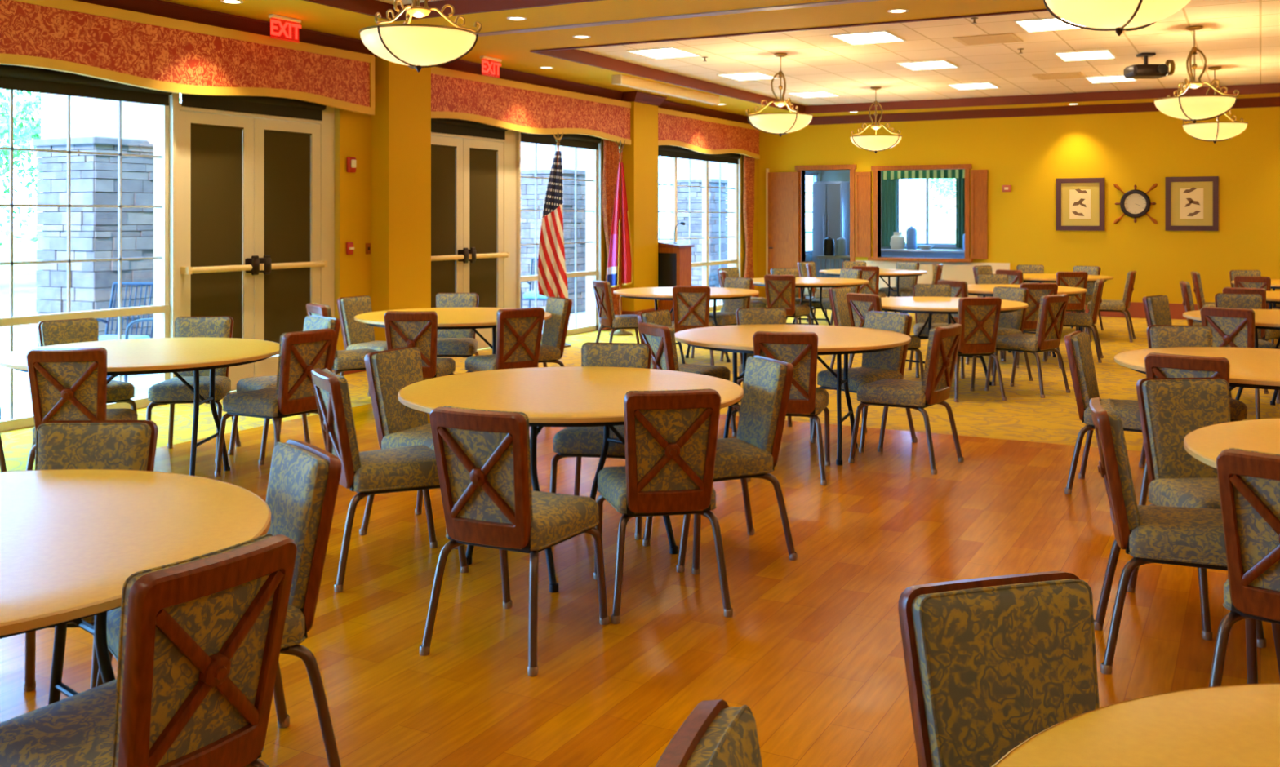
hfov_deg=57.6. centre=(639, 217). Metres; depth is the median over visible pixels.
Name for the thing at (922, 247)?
mixing bowl
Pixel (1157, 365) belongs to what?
banquet chair
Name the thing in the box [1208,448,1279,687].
banquet chair
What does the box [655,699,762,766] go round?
banquet chair
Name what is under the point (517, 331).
cushion
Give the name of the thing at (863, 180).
wooden shutter
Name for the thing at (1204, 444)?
round table
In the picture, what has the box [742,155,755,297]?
drape
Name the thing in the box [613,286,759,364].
round table
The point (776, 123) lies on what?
pendant light
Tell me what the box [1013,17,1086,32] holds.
ceiling light panel
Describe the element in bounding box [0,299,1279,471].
floor
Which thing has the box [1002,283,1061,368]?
banquet chair
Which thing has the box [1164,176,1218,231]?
framed picture
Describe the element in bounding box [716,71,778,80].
ceiling light panel
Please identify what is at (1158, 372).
cushion
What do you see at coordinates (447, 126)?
roller shade
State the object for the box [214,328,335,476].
banquet chair
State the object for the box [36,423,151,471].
cushion
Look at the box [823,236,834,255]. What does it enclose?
urn
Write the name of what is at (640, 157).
wall column
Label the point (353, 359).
banquet chair
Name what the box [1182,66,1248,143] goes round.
pendant light
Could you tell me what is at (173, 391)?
banquet chair
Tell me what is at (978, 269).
cushion
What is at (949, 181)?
tree
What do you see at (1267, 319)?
round table
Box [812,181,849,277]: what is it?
refrigerator
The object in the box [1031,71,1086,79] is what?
ceiling vent
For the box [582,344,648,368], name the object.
cushion
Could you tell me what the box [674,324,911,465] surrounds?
round table
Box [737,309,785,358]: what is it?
cushion
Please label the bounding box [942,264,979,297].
board
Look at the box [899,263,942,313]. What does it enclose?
banquet chair
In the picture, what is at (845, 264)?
banquet chair
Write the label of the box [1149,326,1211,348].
cushion
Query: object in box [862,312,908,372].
cushion
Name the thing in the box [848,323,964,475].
banquet chair
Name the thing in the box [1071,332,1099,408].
cushion
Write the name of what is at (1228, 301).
cushion
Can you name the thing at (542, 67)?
recessed light
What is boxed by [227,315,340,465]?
banquet chair
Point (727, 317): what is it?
banquet chair
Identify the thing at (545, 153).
window glass
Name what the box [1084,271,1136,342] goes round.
banquet chair
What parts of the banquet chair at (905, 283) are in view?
seat, frame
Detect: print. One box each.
[1069,188,1090,218]
[1180,186,1203,218]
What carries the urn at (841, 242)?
on the cart
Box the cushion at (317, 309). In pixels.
[311,303,337,358]
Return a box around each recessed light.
[220,0,243,4]
[506,16,527,20]
[538,66,553,68]
[572,35,590,38]
[887,8,908,13]
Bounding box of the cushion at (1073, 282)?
[1060,276,1084,302]
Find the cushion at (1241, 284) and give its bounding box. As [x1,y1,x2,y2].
[1238,281,1266,289]
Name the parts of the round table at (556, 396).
leg frame, leg frame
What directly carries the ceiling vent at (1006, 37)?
in the ceiling
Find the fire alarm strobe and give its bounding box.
[346,156,355,172]
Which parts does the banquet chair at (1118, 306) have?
seat, seat frame, leg, leg, frame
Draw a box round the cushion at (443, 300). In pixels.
[436,293,476,338]
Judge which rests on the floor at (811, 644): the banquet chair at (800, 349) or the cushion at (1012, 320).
the banquet chair at (800, 349)
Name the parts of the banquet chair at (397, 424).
leg, frame, seat, leg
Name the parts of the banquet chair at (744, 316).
leg, seat, frame, leg, leg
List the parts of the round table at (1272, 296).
leg frame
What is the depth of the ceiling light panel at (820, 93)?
17.55 m
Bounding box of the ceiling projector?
[1123,52,1174,78]
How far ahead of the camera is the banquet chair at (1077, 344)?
6.45 m
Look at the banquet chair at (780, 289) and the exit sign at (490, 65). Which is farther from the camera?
the banquet chair at (780, 289)
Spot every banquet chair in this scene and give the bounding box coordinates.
[0,407,6,471]
[0,533,296,766]
[23,420,158,692]
[25,347,137,471]
[31,318,137,447]
[95,440,342,766]
[146,315,240,463]
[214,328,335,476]
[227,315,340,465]
[306,302,379,415]
[311,368,468,592]
[336,295,386,396]
[359,346,457,549]
[383,311,455,380]
[419,405,608,676]
[435,293,479,357]
[464,307,544,373]
[537,296,572,367]
[549,342,652,539]
[592,280,639,343]
[593,388,733,624]
[636,309,737,436]
[638,322,741,415]
[642,355,797,573]
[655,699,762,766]
[671,285,714,365]
[690,276,753,361]
[717,267,767,311]
[719,270,765,307]
[729,307,813,439]
[746,331,830,485]
[764,274,811,324]
[770,267,813,324]
[797,261,834,322]
[805,262,829,322]
[809,268,862,325]
[810,311,917,453]
[828,286,851,369]
[841,261,866,268]
[846,293,924,382]
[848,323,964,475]
[852,266,886,311]
[878,261,919,313]
[897,571,1099,766]
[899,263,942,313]
[907,284,964,378]
[937,280,1003,364]
[954,297,1006,402]
[958,286,1033,386]
[973,265,992,284]
[975,274,1022,353]
[984,293,1070,398]
[995,269,1025,333]
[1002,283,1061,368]
[1016,264,1044,283]
[1046,279,1104,363]
[1056,271,1091,342]
[1064,330,1142,494]
[1071,266,1103,332]
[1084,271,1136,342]
[1089,397,1279,678]
[1126,377,1230,640]
[1138,324,1248,467]
[1138,352,1230,505]
[1142,294,1231,398]
[1179,280,1201,325]
[1191,271,1215,310]
[1200,306,1260,419]
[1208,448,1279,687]
[1214,293,1279,404]
[1222,287,1279,349]
[1229,270,1279,307]
[1234,275,1279,343]
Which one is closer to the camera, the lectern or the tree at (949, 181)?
the lectern
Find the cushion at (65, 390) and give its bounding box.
[35,361,97,421]
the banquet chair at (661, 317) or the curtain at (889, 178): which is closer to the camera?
the banquet chair at (661, 317)
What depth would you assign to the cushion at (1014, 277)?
14.78 m
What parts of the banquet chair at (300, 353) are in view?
leg, seat, seat frame, leg, leg, frame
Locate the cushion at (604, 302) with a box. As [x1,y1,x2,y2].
[595,281,614,319]
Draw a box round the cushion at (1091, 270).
[1073,266,1098,294]
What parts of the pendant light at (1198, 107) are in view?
scroll arm, scroll arm, lamp shade, rod, scroll arm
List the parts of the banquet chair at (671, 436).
leg, leg, seat, seat frame, frame, leg, leg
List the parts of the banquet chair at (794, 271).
seat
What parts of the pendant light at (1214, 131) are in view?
scroll arm, rod, lamp shade, scroll arm, scroll arm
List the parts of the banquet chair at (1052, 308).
leg, leg, seat, seat frame, leg, frame, leg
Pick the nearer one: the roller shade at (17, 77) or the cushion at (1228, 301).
the roller shade at (17, 77)
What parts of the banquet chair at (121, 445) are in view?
leg, seat frame, seat, leg, frame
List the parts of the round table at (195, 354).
leg frame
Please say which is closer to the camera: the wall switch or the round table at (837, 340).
the round table at (837, 340)
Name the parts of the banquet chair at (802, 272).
frame, seat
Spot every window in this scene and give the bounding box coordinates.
[0,65,176,431]
[515,131,601,339]
[657,145,740,311]
[805,172,817,253]
[896,178,955,247]
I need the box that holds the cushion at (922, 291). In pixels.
[914,284,950,323]
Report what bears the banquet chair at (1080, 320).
on the floor at (1025, 416)
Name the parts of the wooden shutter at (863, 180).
inset panel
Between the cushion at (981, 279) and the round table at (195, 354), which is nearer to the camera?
the round table at (195, 354)
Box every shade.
[0,64,172,106]
[179,93,326,120]
[191,123,244,338]
[264,129,311,355]
[431,118,507,139]
[431,144,457,307]
[469,147,497,307]
[520,132,601,149]
[657,145,741,164]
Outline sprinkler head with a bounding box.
[970,17,977,23]
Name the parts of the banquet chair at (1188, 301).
frame, seat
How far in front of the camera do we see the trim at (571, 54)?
16.58 m
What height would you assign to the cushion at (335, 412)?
0.454 m
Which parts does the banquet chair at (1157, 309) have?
frame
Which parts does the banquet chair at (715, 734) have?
frame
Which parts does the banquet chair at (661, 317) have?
frame, seat, leg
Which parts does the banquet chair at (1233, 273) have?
frame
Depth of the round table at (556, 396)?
5.12 m
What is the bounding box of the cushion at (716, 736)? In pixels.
[685,706,762,766]
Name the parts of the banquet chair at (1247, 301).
frame, seat, leg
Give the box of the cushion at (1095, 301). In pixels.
[1088,279,1100,317]
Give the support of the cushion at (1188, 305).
on the banquet chair at (1188, 301)
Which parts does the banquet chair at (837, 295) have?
leg, frame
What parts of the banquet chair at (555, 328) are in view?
seat, seat frame, leg, frame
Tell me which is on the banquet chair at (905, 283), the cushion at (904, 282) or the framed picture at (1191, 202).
the cushion at (904, 282)
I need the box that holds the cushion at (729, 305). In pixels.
[722,277,751,312]
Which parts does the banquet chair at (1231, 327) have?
frame, leg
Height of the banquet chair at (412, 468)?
0.873 m
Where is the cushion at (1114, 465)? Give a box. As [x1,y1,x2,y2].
[1099,399,1140,530]
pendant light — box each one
[359,0,481,72]
[745,53,813,137]
[849,86,902,153]
[1043,0,1190,35]
[1153,25,1239,124]
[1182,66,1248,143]
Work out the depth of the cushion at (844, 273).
15.03 m
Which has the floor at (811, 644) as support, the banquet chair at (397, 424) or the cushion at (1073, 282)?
the banquet chair at (397, 424)
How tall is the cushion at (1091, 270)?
0.454 m
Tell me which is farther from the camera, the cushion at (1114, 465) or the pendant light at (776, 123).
the pendant light at (776, 123)
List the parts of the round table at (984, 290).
leg frame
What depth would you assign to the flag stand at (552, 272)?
13.85 m
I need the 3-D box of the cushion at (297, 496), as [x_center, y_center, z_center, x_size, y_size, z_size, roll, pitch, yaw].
[-0.985,0.889,3.285,0.134,0.454,0.353,0,0,-36]
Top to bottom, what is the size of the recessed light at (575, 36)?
0.006 m
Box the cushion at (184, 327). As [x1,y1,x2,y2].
[175,318,231,377]
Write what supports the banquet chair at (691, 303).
on the floor at (1025, 416)
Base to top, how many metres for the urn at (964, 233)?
0.360 m
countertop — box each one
[880,248,964,257]
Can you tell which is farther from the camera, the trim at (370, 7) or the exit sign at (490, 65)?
the exit sign at (490, 65)
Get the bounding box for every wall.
[334,107,758,374]
[758,106,1279,304]
[805,169,963,262]
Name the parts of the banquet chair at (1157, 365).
leg, frame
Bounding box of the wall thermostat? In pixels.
[1002,185,1011,191]
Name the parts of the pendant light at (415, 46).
scroll arm, scroll arm, lamp shade, rod, scroll arm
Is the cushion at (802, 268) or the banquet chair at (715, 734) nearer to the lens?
the banquet chair at (715, 734)
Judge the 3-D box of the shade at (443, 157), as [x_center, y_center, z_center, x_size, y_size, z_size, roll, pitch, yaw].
[-2.206,0.227,12.801,0.024,2.067,0.602,0,0,28]
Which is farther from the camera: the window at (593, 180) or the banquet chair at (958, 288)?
the window at (593, 180)
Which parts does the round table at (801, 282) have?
leg frame, leg frame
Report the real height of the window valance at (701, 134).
0.591 m
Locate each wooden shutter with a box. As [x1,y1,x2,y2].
[855,171,871,257]
[970,169,987,259]
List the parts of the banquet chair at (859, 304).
leg, frame, seat, leg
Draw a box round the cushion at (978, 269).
[974,266,992,275]
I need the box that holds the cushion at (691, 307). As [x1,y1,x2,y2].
[676,293,706,325]
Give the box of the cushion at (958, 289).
[951,281,968,317]
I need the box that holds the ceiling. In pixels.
[377,0,1279,105]
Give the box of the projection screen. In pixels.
[612,74,719,104]
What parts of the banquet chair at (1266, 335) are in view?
frame, seat frame, seat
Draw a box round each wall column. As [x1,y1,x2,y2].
[371,57,431,341]
[622,101,657,311]
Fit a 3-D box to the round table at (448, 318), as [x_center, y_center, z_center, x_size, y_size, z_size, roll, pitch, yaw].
[-1.462,1.145,9.164,1.529,0.762,1.529,0,0,3]
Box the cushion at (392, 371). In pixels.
[370,348,426,436]
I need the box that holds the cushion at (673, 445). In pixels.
[635,408,710,491]
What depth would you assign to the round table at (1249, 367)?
6.24 m
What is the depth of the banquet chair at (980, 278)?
13.71 m
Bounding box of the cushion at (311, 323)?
[302,316,335,331]
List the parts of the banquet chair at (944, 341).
leg, leg, seat, seat frame, leg, frame, leg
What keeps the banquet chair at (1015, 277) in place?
on the floor at (1025, 416)
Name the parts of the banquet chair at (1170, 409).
leg, frame, seat, leg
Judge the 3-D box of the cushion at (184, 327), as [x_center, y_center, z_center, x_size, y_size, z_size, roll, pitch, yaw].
[-2.889,0.889,7.684,0.353,0.454,0.134,0,0,-7]
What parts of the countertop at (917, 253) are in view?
cabinet door, cabinet door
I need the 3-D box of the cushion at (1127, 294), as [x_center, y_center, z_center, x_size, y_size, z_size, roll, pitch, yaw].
[6.098,0.897,14.548,0.134,0.454,0.353,0,0,27]
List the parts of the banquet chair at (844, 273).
seat, leg, frame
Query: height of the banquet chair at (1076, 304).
0.873 m
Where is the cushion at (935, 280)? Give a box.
[932,264,937,284]
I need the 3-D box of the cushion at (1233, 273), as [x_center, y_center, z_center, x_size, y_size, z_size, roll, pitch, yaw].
[7.664,0.897,14.706,0.353,0.454,0.134,0,0,4]
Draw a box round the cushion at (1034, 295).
[1025,289,1053,320]
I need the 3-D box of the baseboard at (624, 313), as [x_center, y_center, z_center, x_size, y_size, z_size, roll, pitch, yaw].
[-3.034,1.415,10.852,0.238,0.230,22.300,0,0,28]
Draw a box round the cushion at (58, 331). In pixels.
[40,320,97,346]
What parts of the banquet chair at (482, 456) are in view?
leg, frame, leg, seat frame, seat, leg, leg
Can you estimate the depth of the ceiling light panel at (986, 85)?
16.46 m
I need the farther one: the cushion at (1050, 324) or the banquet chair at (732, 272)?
the banquet chair at (732, 272)
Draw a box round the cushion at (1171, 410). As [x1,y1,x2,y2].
[1142,380,1229,479]
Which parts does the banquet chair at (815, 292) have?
frame, seat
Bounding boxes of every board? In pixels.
[916,264,933,284]
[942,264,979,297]
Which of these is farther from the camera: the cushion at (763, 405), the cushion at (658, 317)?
the cushion at (658, 317)
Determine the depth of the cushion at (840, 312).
10.99 m
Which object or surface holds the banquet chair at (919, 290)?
on the floor at (1025, 416)
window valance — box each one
[0,0,374,115]
[431,66,631,145]
[657,107,759,159]
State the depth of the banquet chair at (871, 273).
15.96 m
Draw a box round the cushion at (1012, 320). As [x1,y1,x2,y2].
[993,287,1026,330]
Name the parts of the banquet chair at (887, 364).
leg, seat, seat frame, leg, frame, leg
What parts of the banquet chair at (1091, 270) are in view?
seat, frame, leg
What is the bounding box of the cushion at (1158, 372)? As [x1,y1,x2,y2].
[1153,367,1216,377]
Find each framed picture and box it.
[1056,177,1104,231]
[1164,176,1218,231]
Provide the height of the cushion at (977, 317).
0.454 m
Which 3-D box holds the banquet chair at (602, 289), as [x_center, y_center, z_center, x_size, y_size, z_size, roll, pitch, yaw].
[-0.178,1.100,12.371,0.597,0.873,0.472,0,0,-22]
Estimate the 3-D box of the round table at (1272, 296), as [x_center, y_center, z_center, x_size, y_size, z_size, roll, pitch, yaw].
[6.651,1.153,11.526,1.529,0.762,1.529,0,0,5]
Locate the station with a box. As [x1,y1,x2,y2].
[346,242,354,254]
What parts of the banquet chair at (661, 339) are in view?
frame, leg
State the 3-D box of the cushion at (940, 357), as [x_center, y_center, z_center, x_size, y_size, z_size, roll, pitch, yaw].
[1.834,0.889,7.137,0.134,0.454,0.353,0,0,36]
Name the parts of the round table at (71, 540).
leg frame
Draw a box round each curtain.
[881,168,964,247]
[881,170,896,246]
[955,177,964,247]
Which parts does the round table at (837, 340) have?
leg frame, leg frame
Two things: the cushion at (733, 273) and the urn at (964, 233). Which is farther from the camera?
the urn at (964, 233)
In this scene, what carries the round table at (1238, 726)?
on the floor at (811, 644)
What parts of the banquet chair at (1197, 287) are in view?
frame, seat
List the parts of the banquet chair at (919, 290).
leg, leg, seat, frame, leg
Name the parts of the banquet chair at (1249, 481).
leg, seat, frame, leg, seat frame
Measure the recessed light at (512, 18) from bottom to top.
0.006 m
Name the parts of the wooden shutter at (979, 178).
inset panel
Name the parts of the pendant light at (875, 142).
scroll arm, scroll arm, lamp shade, rod, scroll arm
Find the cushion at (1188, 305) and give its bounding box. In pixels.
[1183,281,1195,321]
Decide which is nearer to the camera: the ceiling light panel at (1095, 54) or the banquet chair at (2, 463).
the banquet chair at (2, 463)
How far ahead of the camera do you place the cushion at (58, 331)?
7.54 m
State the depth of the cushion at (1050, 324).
10.01 m
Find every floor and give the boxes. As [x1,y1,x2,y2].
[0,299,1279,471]
[0,403,1279,766]
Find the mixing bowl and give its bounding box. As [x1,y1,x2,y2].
[917,245,933,249]
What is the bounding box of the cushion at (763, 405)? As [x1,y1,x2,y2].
[736,357,786,453]
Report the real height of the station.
0.120 m
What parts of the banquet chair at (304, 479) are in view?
leg, seat, leg, seat frame, leg, frame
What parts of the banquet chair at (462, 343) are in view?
seat frame, seat, frame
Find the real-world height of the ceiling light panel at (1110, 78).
0.011 m
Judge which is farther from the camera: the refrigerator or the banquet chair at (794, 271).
the refrigerator
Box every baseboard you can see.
[339,290,759,374]
[1066,302,1198,319]
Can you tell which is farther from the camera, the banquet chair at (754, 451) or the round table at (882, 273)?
the round table at (882, 273)
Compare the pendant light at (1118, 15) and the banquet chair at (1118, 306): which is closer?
the pendant light at (1118, 15)
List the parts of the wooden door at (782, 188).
raised panel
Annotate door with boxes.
[176,93,334,391]
[431,129,515,349]
[765,168,799,298]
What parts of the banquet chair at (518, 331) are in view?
seat, frame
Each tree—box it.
[0,88,182,245]
[0,106,40,167]
[928,177,955,214]
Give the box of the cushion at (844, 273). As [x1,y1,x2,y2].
[840,269,860,293]
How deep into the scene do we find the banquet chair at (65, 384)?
5.86 m
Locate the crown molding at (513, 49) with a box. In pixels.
[161,0,1279,116]
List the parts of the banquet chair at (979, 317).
leg, leg, seat frame, seat, frame, leg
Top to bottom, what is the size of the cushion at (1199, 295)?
0.454 m
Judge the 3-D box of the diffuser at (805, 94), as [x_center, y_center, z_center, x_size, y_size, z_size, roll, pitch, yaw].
[2.626,-1.864,17.580,0.544,0.006,0.694,0,0,28]
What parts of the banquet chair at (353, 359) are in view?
frame, leg, seat frame, seat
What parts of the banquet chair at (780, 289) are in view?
frame, leg, seat frame, seat, leg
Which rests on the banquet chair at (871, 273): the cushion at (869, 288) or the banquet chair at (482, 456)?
the cushion at (869, 288)
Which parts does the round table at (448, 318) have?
leg frame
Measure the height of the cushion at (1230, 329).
0.454 m
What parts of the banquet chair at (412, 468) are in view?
frame, leg, seat frame, seat, leg, leg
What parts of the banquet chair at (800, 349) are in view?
frame, seat frame, seat, leg, leg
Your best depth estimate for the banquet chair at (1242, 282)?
13.19 m
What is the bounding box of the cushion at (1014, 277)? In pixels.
[1008,271,1022,284]
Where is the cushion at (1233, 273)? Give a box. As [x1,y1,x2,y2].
[1231,271,1260,287]
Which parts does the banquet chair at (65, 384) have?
leg, frame, seat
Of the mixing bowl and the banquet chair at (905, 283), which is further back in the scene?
the mixing bowl
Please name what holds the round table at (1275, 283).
on the floor at (1025, 416)
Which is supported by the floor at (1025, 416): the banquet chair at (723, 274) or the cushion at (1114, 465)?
the banquet chair at (723, 274)
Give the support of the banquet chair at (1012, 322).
on the floor at (1025, 416)
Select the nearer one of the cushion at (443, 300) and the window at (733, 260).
the cushion at (443, 300)
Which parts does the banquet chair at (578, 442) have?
leg, leg, seat, seat frame, frame, leg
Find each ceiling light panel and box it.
[626,46,701,58]
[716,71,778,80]
[786,90,839,97]
[830,30,906,44]
[896,59,959,70]
[946,81,999,89]
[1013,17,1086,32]
[1053,48,1116,61]
[1084,75,1137,83]
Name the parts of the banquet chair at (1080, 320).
seat, seat frame, leg, leg, frame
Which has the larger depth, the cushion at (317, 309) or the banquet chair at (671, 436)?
the cushion at (317, 309)
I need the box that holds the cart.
[816,255,849,277]
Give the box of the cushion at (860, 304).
[851,295,881,328]
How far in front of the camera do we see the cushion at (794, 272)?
15.28 m
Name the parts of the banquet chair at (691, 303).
frame, seat, leg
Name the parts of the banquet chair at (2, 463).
leg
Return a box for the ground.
[0,227,955,317]
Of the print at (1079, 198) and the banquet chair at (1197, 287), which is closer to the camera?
the banquet chair at (1197, 287)
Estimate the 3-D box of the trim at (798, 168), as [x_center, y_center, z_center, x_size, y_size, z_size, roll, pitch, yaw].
[3.250,0.310,20.219,1.100,2.440,0.235,0,0,28]
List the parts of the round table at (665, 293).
leg frame, leg frame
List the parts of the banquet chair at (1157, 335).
leg, frame, seat frame, seat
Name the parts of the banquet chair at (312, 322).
leg, seat, leg, leg, frame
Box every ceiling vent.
[952,32,1022,45]
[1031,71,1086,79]
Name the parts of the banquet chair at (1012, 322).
leg, leg, leg, seat, frame, leg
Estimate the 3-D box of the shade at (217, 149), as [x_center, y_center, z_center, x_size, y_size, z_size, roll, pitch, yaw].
[-3.659,0.227,10.074,0.024,2.067,0.582,0,0,28]
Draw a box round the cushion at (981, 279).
[977,275,1007,297]
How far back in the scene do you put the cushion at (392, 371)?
5.69 m
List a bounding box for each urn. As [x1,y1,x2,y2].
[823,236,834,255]
[835,236,846,255]
[906,225,916,249]
[963,233,964,249]
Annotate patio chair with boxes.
[95,281,153,382]
[520,258,547,308]
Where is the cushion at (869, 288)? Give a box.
[858,271,875,294]
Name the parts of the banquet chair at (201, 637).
seat, frame, leg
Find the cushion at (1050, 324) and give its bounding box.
[1035,296,1063,341]
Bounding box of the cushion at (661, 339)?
[644,323,678,371]
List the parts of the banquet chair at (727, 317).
leg, seat, leg, seat frame, frame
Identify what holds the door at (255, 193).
in the wall at (353, 131)
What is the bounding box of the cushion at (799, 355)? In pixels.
[760,343,811,399]
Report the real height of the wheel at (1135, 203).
0.625 m
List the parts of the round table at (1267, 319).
leg frame, leg frame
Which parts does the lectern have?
panel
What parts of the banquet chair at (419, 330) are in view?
seat frame, seat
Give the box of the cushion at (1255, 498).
[1232,475,1279,591]
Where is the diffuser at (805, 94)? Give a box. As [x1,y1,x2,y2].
[789,91,835,97]
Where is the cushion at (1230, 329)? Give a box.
[1206,311,1253,347]
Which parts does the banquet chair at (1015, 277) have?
frame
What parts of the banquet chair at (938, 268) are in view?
seat, frame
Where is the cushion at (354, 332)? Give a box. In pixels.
[340,296,374,346]
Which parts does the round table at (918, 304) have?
leg frame, leg frame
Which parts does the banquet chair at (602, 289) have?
leg, frame, leg, seat frame, seat, leg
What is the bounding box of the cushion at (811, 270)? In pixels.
[809,264,817,292]
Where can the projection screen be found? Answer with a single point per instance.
(617, 79)
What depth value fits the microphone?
16.95 m
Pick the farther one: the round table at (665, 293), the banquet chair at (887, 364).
the round table at (665, 293)
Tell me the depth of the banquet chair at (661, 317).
8.08 m
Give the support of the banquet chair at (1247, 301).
on the floor at (1025, 416)
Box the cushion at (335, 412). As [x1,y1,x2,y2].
[319,368,361,471]
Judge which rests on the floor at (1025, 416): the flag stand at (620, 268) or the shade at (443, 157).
the flag stand at (620, 268)
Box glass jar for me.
[889,231,905,249]
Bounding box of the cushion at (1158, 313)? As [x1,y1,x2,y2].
[1146,296,1172,325]
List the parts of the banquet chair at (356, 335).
frame, seat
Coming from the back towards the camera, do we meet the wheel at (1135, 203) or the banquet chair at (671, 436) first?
the wheel at (1135, 203)
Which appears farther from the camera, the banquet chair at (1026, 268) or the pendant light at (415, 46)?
the banquet chair at (1026, 268)
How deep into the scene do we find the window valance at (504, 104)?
13.83 m
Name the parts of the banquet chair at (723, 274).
frame, seat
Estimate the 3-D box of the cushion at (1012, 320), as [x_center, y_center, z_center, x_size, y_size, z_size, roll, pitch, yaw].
[3.506,0.897,11.089,0.134,0.454,0.353,0,0,-35]
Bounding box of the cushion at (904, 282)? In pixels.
[895,262,918,288]
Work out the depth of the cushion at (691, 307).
11.37 m
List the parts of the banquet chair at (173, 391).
leg, leg, seat frame, seat, frame, leg, leg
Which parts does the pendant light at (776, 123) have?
scroll arm, rod, lamp shade, scroll arm, scroll arm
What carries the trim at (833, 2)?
attached to the crown molding at (513, 49)
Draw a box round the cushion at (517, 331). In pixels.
[496,310,538,362]
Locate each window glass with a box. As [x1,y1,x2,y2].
[32,93,153,377]
[520,142,585,313]
[676,158,727,287]
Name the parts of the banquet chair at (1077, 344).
frame, leg, leg, seat frame, seat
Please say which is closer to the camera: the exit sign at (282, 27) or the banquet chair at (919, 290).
the exit sign at (282, 27)
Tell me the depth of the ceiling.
13.46 m
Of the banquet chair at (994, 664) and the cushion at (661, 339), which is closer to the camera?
the banquet chair at (994, 664)
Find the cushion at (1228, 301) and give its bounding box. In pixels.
[1216,294,1261,339]
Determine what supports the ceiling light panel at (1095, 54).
attached to the ceiling
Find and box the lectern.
[657,240,693,320]
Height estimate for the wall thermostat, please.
0.110 m
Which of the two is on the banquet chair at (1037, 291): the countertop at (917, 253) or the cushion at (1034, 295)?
the cushion at (1034, 295)
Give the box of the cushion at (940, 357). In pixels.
[922,324,955,392]
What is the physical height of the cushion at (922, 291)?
0.454 m
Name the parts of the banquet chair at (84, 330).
frame, seat frame, seat, leg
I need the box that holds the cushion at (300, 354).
[276,333,328,400]
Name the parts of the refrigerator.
door handle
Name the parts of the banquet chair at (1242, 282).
frame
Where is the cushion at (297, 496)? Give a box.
[265,443,328,608]
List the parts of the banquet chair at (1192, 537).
leg, frame, leg, seat frame, seat, leg, leg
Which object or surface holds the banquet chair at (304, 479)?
on the floor at (811, 644)
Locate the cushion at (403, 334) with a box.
[390,320,431,366]
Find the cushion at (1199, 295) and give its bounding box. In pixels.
[1195,271,1205,305]
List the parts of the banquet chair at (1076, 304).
frame, seat frame, leg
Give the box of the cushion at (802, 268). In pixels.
[799,262,816,288]
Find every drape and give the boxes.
[602,138,622,329]
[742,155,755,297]
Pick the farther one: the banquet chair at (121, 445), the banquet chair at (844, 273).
the banquet chair at (844, 273)
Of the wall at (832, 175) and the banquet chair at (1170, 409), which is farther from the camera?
the wall at (832, 175)
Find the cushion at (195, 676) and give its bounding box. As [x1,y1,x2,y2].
[114,536,274,766]
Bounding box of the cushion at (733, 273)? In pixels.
[719,268,739,277]
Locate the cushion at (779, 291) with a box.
[767,280,791,308]
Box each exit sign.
[268,13,301,43]
[480,55,502,77]
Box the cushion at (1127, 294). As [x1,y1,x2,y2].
[1122,271,1132,303]
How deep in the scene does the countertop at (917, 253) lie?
22.38 m
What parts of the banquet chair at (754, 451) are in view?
leg, leg, seat, seat frame, leg, leg, frame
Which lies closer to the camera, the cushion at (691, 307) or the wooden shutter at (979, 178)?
the cushion at (691, 307)
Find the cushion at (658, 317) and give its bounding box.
[641,311,671,327]
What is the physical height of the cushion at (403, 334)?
0.454 m
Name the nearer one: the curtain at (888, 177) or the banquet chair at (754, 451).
the banquet chair at (754, 451)
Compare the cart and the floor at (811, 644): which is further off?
the cart
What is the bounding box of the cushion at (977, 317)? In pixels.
[958,299,995,343]
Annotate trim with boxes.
[75,0,1279,124]
[303,0,601,21]
[475,0,879,36]
[529,8,1279,113]
[795,164,856,298]
[855,260,1009,297]
[867,164,973,262]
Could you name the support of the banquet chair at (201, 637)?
on the floor at (811, 644)
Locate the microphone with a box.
[674,222,684,243]
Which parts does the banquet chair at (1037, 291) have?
leg, leg, seat frame, frame, leg, leg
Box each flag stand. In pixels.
[537,131,570,347]
[607,139,633,336]
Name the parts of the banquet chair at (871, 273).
frame, seat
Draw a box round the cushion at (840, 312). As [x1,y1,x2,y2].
[831,287,851,326]
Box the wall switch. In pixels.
[365,243,370,253]
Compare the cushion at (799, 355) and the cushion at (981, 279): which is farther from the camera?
the cushion at (981, 279)
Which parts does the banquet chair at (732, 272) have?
frame, seat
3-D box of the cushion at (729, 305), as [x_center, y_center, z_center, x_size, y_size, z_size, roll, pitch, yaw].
[1.066,0.897,12.910,0.134,0.454,0.353,0,0,-45]
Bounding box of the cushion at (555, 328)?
[541,297,568,348]
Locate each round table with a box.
[0,337,279,475]
[0,469,271,705]
[354,307,551,354]
[397,366,743,593]
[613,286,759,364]
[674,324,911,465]
[752,277,869,325]
[819,268,927,313]
[880,296,1028,385]
[967,284,1087,357]
[991,683,1279,766]
[1022,273,1112,332]
[1114,346,1279,391]
[1182,309,1279,405]
[1183,417,1279,469]
[1231,279,1279,308]
[1266,290,1279,349]
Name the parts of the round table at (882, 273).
leg frame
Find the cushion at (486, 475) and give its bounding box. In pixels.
[442,413,531,524]
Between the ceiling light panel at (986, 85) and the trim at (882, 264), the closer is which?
the ceiling light panel at (986, 85)
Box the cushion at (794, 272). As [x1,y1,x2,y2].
[772,268,798,297]
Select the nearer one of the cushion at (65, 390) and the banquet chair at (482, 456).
the banquet chair at (482, 456)
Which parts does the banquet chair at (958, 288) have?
frame, leg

